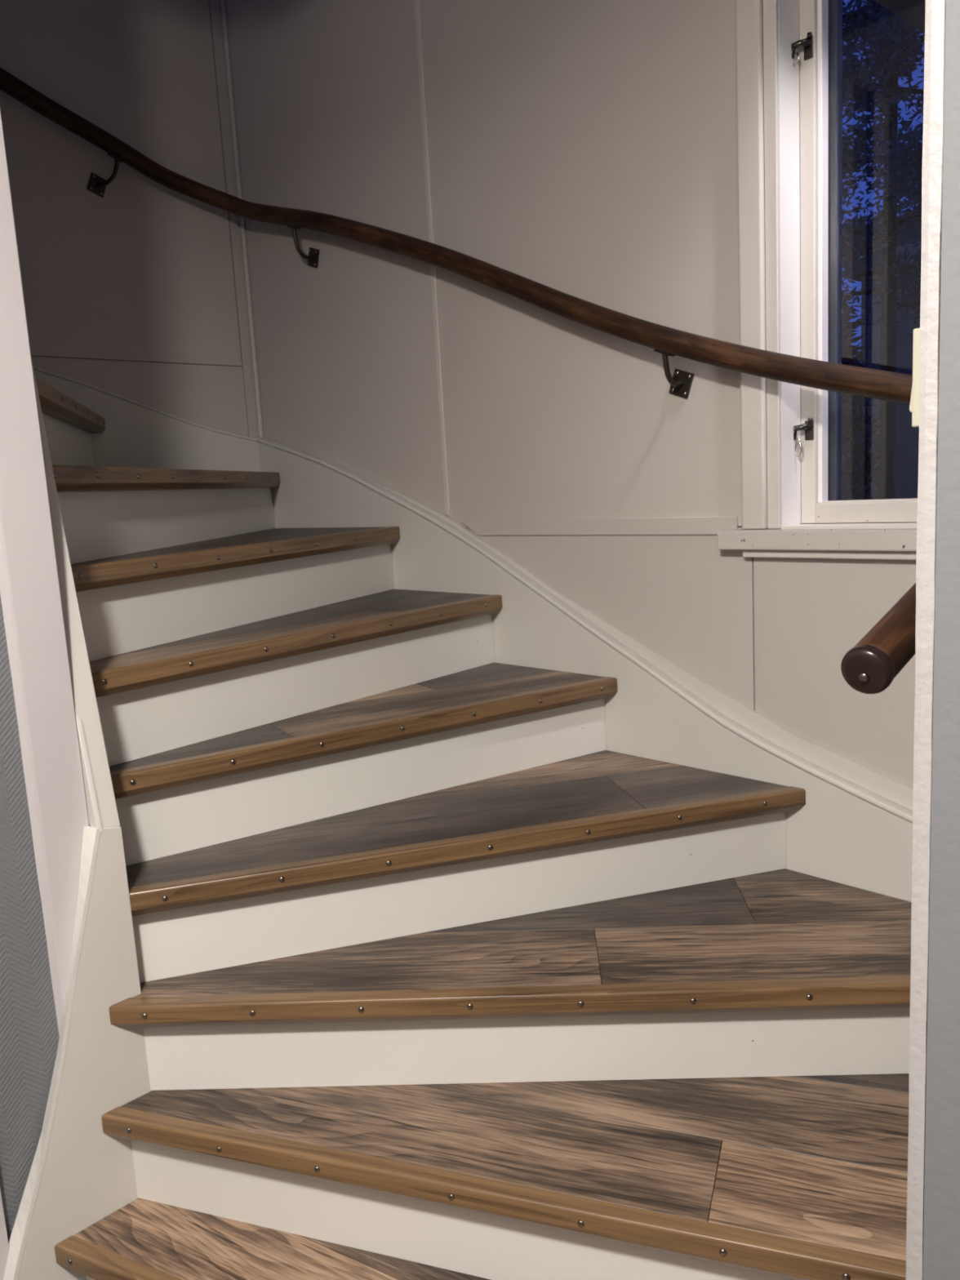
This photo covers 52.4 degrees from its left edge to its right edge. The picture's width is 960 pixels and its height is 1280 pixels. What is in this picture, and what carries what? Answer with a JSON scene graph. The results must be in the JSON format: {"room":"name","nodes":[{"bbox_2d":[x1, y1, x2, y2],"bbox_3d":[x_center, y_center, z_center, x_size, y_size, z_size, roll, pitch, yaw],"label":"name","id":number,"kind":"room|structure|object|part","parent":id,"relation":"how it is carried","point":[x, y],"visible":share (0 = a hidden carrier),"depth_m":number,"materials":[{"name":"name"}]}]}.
{"room":"indoor staircase","nodes":[
{"label":"indoor staircase","id":0,"kind":"room"},
{"bbox_2d":[0,594,59,1244],"bbox_3d":[-1.828,-0.332,0.443,0.087,3.650,2.955,6,13,45],"label":"wall","id":1,"kind":"structure","parent":0,"point":[29,1036],"depth_m":1.56,"materials":[{"name":"grey paint"}]},
{"bbox_2d":[0,1188,8,1279],"bbox_3d":[-0.863,-0.101,1.359,0.018,2.599,0.116,6,13,45],"label":"trim","id":2,"kind":"structure","parent":1,"relation":"attached to","point":[4,1246],"depth_m":1.56,"materials":[{"name":"white paint"}]},
{"bbox_2d":[0,108,88,1035],"bbox_3d":[-0.772,-0.754,1.449,0.088,3.248,0.100,-12,13,-44],"label":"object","id":3,"kind":"structure","parent":1,"relation":"attached to","point":[30,592],"depth_m":1.53,"materials":[{"name":"white paint"}]},
{"bbox_2d":[0,0,258,438],"bbox_3d":[-1.726,-0.653,2.424,0.195,3.650,2.607,6,13,45],"label":"wall","id":4,"kind":"structure","parent":0,"point":[136,292],"depth_m":2.91,"materials":[{"name":"grey paint"}]},
{"bbox_3d":[-1.661,-0.895,2.338,0.005,0.852,2.453,6,13,45],"label":"panel","id":5,"kind":"part","parent":4,"relation":"part of","materials":[{"name":"grey paint"}]},
{"bbox_2d":[219,0,915,788],"bbox_3d":[0.216,-0.757,2.388,0.204,3.650,2.910,-12,12,-43],"label":"wall","id":6,"kind":"structure","parent":0,"point":[586,150],"depth_m":2.31,"materials":[{"name":"grey paint"}]},
{"bbox_3d":[-0.462,-1.476,2.823,0.006,2.292,0.910,-12,12,-43],"label":"panel","id":7,"kind":"part","parent":6,"relation":"part of","materials":[{"name":"grey paint"}]},
{"bbox_3d":[0.171,-1.404,2.169,0.006,2.300,0.908,-12,12,-43],"label":"panel","id":8,"kind":"part","parent":6,"relation":"part of","materials":[{"name":"grey paint"}]},
{"bbox_3d":[0.253,-0.053,2.379,0.006,0.453,0.926,-12,12,-43],"label":"panel","id":9,"kind":"part","parent":6,"relation":"part of","materials":[{"name":"grey paint"}]},
{"bbox_3d":[0.811,0.120,1.826,0.006,0.609,0.661,-12,12,-43],"label":"panel","id":10,"kind":"part","parent":6,"relation":"part of","materials":[{"name":"grey paint"}]},
{"bbox_2d":[906,0,945,1279],"bbox_3d":[0.719,-0.158,1.182,0.017,2.632,0.919,6,13,45],"label":"wall","id":11,"kind":"structure","parent":0,"point":[935,10],"depth_m":0.87,"materials":[{"name":"white paint"}]},
{"bbox_2d":[909,328,919,426],"bbox_3d":[0.411,-0.237,0.889,0.015,0.084,0.084,6,13,45],"label":"light switch","id":12,"kind":"object","parent":11,"relation":"attached to","point":[914,400],"visible":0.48,"depth_m":0.86,"materials":[{"name":"beige plastic"}]},
{"bbox_2d":[922,0,959,1279],"bbox_3d":[1.567,0.065,-0.216,3.184,2.699,0.108,6,13,45],"label":"wall","id":13,"kind":"structure","parent":0,"point":[941,1225],"depth_m":0.88,"materials":[{"name":"white paint"}]},
{"bbox_3d":[-0.099,1.324,0.804,8.057,0.120,8.065,-3,9,0],"label":"floor","id":14,"kind":"structure","parent":0,"visible":0},
{"bbox_2d":[3,362,913,1279],"bbox_3d":[-0.353,0.061,1.947,1.499,2.038,2.546,-12,12,-43],"label":"staircase","id":15,"kind":"structure","parent":14,"relation":"on","point":[434,920],"depth_m":1.72,"materials":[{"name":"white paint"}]},
{"bbox_3d":[-1.280,-0.791,2.702,0.032,0.491,1.464,6,13,45],"label":"string moulding","id":16,"kind":"part","parent":15,"relation":"part of","materials":[{"name":"white paint"}]},
{"bbox_3d":[0.145,-0.119,2.447,0.035,0.954,2.503,-12,12,-43],"label":"string moulding","id":17,"kind":"part","parent":15,"relation":"part of","materials":[{"name":"white paint"}]}
]}

